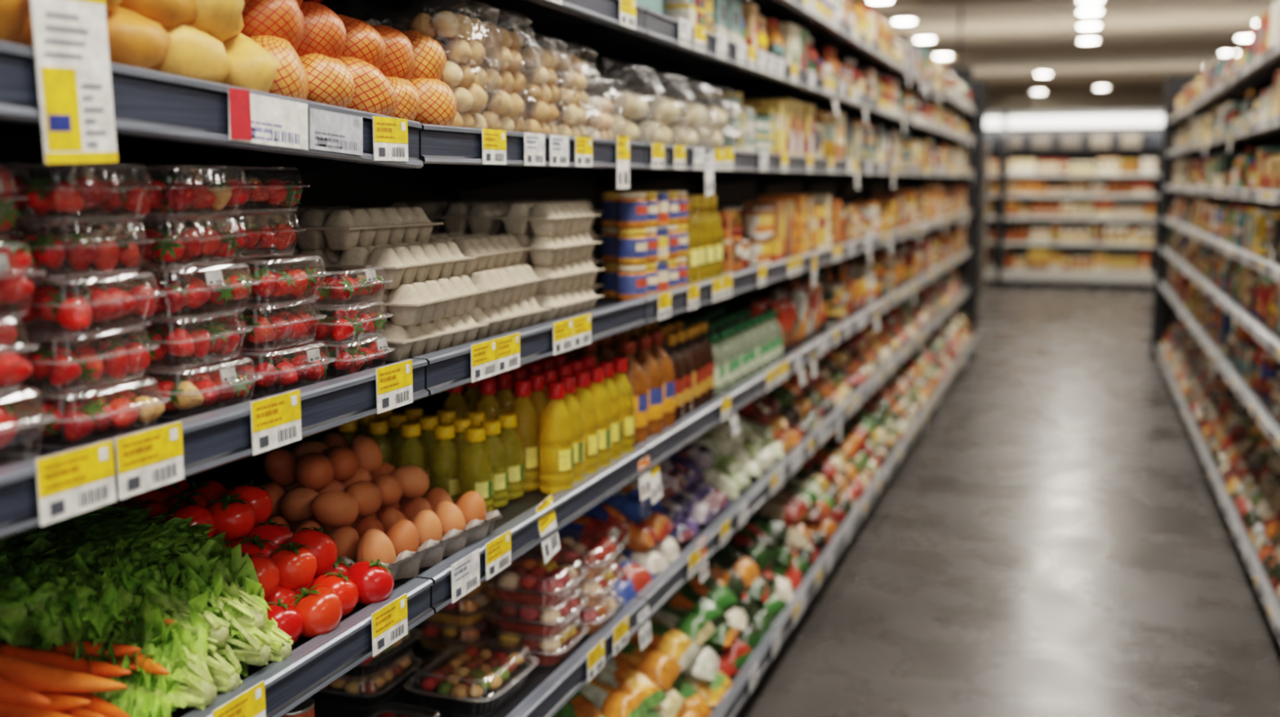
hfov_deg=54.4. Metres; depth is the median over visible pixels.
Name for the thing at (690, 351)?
sauce bottles
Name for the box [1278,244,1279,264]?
glass jars
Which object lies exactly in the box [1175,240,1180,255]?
glass jars
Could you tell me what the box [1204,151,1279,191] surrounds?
pouches
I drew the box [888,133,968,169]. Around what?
cartons
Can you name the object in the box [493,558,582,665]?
containers
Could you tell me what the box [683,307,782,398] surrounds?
bottled drinks
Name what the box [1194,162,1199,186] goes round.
glass jars
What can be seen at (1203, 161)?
cartons
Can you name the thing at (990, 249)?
packs
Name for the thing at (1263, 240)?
cartons
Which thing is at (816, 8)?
price tags
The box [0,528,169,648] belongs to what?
head
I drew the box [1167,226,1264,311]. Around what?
cartons
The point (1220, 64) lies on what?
pouches
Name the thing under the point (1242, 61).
canned goods
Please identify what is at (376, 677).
tray
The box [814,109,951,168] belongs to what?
pouches
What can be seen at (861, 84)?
glass jars
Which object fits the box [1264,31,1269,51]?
glass jars
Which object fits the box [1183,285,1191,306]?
glass jars
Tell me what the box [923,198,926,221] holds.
glass jars
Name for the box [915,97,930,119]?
glass jars
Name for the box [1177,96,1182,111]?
glass jars
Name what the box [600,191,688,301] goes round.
cans
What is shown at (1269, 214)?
canned goods
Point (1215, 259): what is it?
boxed groceries
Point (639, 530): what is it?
snack packets
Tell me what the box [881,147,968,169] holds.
canned goods
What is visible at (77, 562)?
head
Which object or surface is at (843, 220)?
glass jars
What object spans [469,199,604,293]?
cartons
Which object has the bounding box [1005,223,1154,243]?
packs
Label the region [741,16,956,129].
bottled drinks
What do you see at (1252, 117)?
cartons
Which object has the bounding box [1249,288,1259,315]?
glass jars
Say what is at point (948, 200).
glass jars
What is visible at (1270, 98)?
boxed groceries
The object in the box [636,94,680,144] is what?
bag
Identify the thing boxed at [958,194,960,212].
glass jars
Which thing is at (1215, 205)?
glass jars
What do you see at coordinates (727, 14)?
packaged goods
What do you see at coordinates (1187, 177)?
glass jars
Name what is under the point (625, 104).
bag
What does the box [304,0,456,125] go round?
bag
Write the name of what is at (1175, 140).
glass jars
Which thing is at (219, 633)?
head
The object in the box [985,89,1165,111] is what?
wall
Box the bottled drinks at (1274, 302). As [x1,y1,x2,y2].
[1173,229,1279,333]
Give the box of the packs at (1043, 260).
[1004,248,1148,271]
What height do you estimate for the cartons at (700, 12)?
0.165 m
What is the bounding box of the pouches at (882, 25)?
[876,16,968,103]
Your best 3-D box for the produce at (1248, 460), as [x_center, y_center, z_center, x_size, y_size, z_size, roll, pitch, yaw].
[3.129,0.356,6.066,0.596,0.429,9.953,3,9,19]
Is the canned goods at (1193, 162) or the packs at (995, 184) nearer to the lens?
the canned goods at (1193, 162)
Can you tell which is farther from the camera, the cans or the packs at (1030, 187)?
the packs at (1030, 187)
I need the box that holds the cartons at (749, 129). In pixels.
[679,92,773,153]
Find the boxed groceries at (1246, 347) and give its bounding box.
[1168,261,1259,383]
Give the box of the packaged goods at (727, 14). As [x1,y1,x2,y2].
[635,0,961,131]
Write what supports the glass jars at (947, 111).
on the shelving unit at (165, 122)
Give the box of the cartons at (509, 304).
[427,232,551,341]
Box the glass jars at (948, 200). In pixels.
[946,198,951,215]
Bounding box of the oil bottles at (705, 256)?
[685,194,724,284]
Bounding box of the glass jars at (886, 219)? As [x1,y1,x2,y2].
[878,208,893,231]
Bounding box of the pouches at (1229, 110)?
[1179,101,1244,146]
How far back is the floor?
5.12 m
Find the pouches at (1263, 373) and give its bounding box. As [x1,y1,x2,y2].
[1170,265,1279,416]
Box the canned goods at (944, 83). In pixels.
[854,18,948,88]
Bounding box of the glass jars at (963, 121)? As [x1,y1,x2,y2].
[961,119,965,133]
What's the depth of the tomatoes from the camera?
1.76 m
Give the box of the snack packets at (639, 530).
[528,476,679,605]
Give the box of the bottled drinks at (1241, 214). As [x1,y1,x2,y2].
[1182,196,1264,248]
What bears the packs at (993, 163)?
on the shelving unit at (1077, 135)
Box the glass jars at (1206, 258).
[1200,253,1210,278]
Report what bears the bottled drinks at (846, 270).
on the shelving unit at (165, 122)
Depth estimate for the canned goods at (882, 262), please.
6.49 m
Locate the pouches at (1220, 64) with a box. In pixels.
[1185,38,1256,106]
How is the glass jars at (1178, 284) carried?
on the shelving unit at (1260, 78)
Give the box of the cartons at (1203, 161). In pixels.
[1191,156,1228,187]
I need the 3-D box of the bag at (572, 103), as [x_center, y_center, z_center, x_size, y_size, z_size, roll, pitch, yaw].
[-0.158,-0.534,2.506,0.169,0.205,0.152,3,9,19]
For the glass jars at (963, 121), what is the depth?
10.62 m
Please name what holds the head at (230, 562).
on the head at (253, 647)
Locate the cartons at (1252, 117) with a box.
[1174,98,1261,147]
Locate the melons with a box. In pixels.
[0,0,279,92]
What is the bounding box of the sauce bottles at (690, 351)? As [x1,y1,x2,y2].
[625,320,714,422]
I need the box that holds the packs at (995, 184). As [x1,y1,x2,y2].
[988,181,999,193]
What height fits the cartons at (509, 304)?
0.175 m
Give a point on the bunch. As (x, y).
(34, 682)
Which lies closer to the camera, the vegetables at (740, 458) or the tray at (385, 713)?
the tray at (385, 713)
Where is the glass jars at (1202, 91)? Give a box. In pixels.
[1200,85,1203,96]
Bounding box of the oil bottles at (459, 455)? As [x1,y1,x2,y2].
[337,406,524,511]
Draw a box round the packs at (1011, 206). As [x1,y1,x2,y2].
[1006,200,1154,217]
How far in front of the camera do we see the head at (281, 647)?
1.60 m
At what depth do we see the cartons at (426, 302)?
1.93 m
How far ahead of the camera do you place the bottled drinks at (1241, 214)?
6.30 m
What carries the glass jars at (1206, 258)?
on the shelving unit at (1260, 78)
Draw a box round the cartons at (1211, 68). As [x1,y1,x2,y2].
[1182,64,1213,108]
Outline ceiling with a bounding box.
[850,0,1273,93]
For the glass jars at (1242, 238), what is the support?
on the shelving unit at (1260, 78)
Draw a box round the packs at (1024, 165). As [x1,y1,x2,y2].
[1008,157,1156,173]
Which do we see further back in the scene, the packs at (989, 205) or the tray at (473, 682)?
the packs at (989, 205)
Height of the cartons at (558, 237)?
0.232 m
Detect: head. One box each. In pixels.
[0,512,107,642]
[0,512,239,653]
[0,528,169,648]
[5,504,267,631]
[6,582,242,694]
[7,512,215,591]
[40,565,217,716]
[88,542,275,666]
[166,541,293,676]
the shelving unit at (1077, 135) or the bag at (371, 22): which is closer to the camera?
the bag at (371, 22)
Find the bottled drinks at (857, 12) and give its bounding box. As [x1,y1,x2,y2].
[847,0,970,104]
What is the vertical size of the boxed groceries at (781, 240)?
0.251 m
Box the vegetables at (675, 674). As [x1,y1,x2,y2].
[552,603,732,716]
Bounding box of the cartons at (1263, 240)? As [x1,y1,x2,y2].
[1172,201,1268,257]
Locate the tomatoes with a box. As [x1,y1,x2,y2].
[80,476,394,644]
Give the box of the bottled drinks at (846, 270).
[774,224,964,346]
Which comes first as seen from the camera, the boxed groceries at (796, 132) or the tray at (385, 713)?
the tray at (385, 713)
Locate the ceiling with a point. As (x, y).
(1125, 24)
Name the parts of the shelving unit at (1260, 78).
frame and panel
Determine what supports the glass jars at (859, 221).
on the shelving unit at (165, 122)
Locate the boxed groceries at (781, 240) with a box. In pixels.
[743,182,965,262]
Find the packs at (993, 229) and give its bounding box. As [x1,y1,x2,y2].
[986,226,997,240]
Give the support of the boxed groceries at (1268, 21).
on the shelving unit at (1260, 78)
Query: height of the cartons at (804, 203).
0.221 m
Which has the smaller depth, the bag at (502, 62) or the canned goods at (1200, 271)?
the bag at (502, 62)
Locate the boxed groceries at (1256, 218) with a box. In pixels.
[1177,197,1279,263]
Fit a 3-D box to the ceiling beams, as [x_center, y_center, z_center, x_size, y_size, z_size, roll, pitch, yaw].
[7.478,-5.159,20.773,13.000,0.090,13.140,3,9,19]
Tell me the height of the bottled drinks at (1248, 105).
0.205 m
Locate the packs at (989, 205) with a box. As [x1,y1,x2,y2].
[987,200,992,215]
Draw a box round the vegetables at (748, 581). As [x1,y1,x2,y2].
[664,511,812,679]
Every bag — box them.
[240,0,355,107]
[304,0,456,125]
[364,19,406,31]
[408,10,488,128]
[462,22,526,132]
[517,47,559,134]
[552,52,589,137]
[574,96,613,139]
[608,90,648,142]
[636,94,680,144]
[669,101,707,146]
[693,104,727,148]
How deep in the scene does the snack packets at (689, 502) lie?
3.55 m
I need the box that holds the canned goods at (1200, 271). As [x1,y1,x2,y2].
[1168,236,1234,297]
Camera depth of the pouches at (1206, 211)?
7.68 m
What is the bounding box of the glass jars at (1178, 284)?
[1177,275,1179,297]
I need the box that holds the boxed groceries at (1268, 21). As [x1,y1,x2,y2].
[1203,0,1279,93]
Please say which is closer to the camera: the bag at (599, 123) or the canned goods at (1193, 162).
the bag at (599, 123)
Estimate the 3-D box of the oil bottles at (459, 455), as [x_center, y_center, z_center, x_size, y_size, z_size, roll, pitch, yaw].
[-0.410,0.193,2.407,0.338,0.165,0.203,3,9,19]
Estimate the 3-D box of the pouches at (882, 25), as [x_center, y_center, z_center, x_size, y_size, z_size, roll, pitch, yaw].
[1.250,-1.655,6.519,0.174,0.205,9.478,3,9,19]
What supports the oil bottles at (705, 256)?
on the shelving unit at (165, 122)
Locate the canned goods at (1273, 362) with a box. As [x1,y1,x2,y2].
[1166,261,1279,413]
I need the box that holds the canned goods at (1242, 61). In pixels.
[1175,57,1245,112]
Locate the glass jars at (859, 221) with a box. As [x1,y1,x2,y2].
[853,208,863,239]
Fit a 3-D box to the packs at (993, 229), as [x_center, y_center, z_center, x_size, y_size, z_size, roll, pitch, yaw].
[4.387,-1.907,18.728,1.905,0.251,0.120,3,9,19]
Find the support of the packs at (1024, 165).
on the shelving unit at (1077, 135)
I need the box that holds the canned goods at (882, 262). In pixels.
[821,222,965,323]
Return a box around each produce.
[736,266,965,455]
[754,310,973,565]
[1160,312,1279,600]
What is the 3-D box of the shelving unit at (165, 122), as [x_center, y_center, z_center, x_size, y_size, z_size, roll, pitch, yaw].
[0.832,-0.475,5.702,0.584,2.420,12.110,3,9,19]
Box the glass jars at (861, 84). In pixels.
[857,72,864,93]
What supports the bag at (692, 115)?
on the shelving unit at (165, 122)
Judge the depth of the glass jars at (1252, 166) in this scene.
5.70 m
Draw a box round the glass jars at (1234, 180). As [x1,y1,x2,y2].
[1232,160,1239,188]
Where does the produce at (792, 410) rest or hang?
on the shelving unit at (165, 122)
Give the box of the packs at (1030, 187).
[1007,180,1151,194]
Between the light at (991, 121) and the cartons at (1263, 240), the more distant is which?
the light at (991, 121)
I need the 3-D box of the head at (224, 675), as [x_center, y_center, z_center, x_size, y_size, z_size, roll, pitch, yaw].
[-0.685,0.324,1.533,0.370,0.152,0.314,-2,9,-17]
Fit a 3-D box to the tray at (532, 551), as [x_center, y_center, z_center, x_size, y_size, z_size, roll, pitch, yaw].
[-0.317,0.453,2.812,0.183,0.251,0.193,3,9,19]
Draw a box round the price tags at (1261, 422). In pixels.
[1156,40,1279,634]
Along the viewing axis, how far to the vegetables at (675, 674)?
3.11 m
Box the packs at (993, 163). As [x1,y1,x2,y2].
[989,159,999,173]
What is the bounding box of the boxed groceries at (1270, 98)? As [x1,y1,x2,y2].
[1259,70,1279,120]
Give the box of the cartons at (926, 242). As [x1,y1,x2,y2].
[825,231,956,326]
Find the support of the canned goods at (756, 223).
on the shelving unit at (165, 122)
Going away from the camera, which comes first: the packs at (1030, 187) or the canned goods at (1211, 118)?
the canned goods at (1211, 118)
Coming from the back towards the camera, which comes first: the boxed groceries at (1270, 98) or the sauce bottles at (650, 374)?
the boxed groceries at (1270, 98)
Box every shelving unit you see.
[0,0,986,716]
[983,109,1164,290]
[1149,44,1279,641]
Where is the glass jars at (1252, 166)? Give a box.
[1246,157,1257,189]
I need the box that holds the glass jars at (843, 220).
[840,212,846,243]
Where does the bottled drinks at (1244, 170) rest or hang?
on the shelving unit at (1260, 78)
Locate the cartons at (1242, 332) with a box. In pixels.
[1165,270,1279,419]
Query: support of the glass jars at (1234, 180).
on the shelving unit at (1260, 78)
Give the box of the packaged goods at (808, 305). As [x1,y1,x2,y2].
[747,232,961,350]
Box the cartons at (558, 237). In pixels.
[390,200,604,323]
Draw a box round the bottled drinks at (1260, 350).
[1167,267,1269,391]
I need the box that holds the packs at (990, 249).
[985,247,993,268]
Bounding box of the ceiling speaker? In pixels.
[947,7,973,80]
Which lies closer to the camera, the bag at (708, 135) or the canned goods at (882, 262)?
the bag at (708, 135)
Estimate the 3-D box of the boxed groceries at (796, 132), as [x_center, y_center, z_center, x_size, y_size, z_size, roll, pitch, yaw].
[1.560,-1.244,7.453,0.156,0.205,7.084,3,9,19]
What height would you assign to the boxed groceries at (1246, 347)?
0.214 m
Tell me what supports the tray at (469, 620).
on the shelving unit at (165, 122)
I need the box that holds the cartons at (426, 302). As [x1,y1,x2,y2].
[182,205,488,362]
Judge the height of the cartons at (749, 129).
0.186 m
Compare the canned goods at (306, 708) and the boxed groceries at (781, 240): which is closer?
the canned goods at (306, 708)
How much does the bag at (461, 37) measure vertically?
0.235 m
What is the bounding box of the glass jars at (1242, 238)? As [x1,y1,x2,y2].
[1240,226,1245,249]
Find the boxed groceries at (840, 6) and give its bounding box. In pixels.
[818,0,934,79]
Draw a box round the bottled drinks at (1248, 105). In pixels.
[1176,89,1256,148]
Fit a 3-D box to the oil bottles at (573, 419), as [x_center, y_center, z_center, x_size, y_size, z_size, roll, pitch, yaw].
[-0.210,0.127,2.668,0.291,0.222,0.431,3,9,19]
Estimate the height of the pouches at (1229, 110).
0.205 m
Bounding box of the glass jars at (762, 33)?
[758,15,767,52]
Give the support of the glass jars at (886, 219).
on the shelving unit at (165, 122)
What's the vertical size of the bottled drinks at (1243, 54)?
0.223 m
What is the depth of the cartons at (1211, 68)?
7.69 m
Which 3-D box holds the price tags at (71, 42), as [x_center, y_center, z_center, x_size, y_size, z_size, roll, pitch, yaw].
[-0.205,0.103,2.201,0.017,1.314,2.544,3,9,19]
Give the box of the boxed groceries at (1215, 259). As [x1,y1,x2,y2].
[1167,225,1279,337]
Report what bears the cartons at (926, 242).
on the shelving unit at (165, 122)
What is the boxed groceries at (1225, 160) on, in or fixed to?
on the shelving unit at (1260, 78)
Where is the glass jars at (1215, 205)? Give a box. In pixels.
[1214,204,1226,240]
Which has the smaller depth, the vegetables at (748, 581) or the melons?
the melons
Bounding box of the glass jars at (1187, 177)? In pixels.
[1184,173,1189,186]
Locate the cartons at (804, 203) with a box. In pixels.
[717,189,964,275]
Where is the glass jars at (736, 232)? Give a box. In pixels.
[731,227,742,271]
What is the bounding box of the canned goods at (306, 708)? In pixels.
[280,696,315,716]
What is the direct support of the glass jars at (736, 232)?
on the shelving unit at (165, 122)
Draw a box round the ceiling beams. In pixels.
[851,0,1247,83]
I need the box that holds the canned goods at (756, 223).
[715,188,966,270]
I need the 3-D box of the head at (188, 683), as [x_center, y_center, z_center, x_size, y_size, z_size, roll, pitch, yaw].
[-0.631,0.337,1.467,0.263,0.146,0.297,6,10,35]
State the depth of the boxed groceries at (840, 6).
5.89 m
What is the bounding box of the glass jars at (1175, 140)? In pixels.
[1173,130,1208,149]
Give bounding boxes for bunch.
[0,618,175,716]
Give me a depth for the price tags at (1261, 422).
5.67 m
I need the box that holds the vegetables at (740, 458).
[687,416,784,497]
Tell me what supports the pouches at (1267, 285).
on the shelving unit at (1260, 78)
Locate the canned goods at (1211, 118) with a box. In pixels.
[1207,106,1221,137]
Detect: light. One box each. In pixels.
[984,114,1164,128]
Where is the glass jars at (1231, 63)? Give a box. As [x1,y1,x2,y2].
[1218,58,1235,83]
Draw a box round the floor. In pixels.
[742,285,1279,716]
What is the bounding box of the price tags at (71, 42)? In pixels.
[30,0,723,716]
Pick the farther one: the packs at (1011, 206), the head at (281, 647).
the packs at (1011, 206)
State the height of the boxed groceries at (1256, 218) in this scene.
0.195 m
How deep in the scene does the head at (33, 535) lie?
1.60 m
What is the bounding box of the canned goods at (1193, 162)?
[1177,160,1255,189]
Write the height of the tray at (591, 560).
0.188 m
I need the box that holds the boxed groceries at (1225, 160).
[1172,147,1279,190]
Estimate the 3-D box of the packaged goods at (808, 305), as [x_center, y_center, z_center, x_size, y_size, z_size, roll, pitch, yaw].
[1.573,-0.583,7.612,0.178,0.223,6.911,3,9,19]
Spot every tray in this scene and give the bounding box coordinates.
[259,432,502,580]
[315,630,414,706]
[379,711,411,716]
[413,644,529,715]
[416,568,503,653]
[493,542,540,612]
[536,536,617,634]
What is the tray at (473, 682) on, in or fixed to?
on the shelving unit at (165, 122)
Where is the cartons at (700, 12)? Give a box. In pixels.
[664,0,968,135]
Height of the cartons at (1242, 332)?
0.216 m
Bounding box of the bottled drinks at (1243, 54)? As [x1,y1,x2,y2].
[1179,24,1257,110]
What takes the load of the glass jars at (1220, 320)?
on the shelving unit at (1260, 78)
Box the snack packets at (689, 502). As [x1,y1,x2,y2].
[658,444,731,545]
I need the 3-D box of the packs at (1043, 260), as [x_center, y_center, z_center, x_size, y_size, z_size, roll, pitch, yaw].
[6.333,-1.428,18.106,1.968,0.298,0.120,3,9,19]
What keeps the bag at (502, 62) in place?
on the shelving unit at (165, 122)
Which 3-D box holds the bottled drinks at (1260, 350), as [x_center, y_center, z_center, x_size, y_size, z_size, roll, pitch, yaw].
[3.094,-0.140,6.349,0.247,0.214,8.798,3,9,19]
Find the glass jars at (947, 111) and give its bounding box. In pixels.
[942,109,950,127]
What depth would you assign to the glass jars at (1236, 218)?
6.10 m
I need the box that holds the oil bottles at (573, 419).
[441,353,634,494]
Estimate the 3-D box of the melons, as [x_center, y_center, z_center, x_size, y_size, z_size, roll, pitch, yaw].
[-0.741,-0.394,1.273,0.449,0.247,0.710,3,9,19]
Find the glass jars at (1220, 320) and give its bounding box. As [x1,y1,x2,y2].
[1217,320,1221,346]
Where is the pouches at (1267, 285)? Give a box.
[1177,231,1277,321]
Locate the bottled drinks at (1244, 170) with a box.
[1188,147,1253,189]
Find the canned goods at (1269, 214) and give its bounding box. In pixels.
[1169,195,1277,260]
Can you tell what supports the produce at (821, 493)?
on the shelving unit at (165, 122)
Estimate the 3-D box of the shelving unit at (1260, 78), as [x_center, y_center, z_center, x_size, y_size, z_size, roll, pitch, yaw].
[3.066,-0.516,5.986,0.530,2.420,10.090,3,9,19]
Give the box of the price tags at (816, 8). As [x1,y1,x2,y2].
[547,0,977,693]
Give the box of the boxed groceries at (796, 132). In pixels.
[742,98,964,169]
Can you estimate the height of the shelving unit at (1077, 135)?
2.520 m
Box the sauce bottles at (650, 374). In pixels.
[538,330,675,446]
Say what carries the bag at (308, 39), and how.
on the shelving unit at (165, 122)
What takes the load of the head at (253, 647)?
on the shelving unit at (165, 122)
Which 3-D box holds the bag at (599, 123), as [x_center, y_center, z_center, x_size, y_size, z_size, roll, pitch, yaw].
[-0.111,-0.526,2.651,0.172,0.152,0.146,0,8,2]
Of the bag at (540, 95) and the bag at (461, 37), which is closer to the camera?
the bag at (461, 37)
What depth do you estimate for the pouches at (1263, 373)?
6.05 m
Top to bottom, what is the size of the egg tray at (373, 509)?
0.183 m
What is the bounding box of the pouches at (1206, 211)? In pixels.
[1194,199,1225,234]
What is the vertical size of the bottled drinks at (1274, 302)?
0.195 m
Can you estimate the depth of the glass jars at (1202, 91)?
8.24 m
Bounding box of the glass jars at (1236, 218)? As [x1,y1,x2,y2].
[1233,217,1237,245]

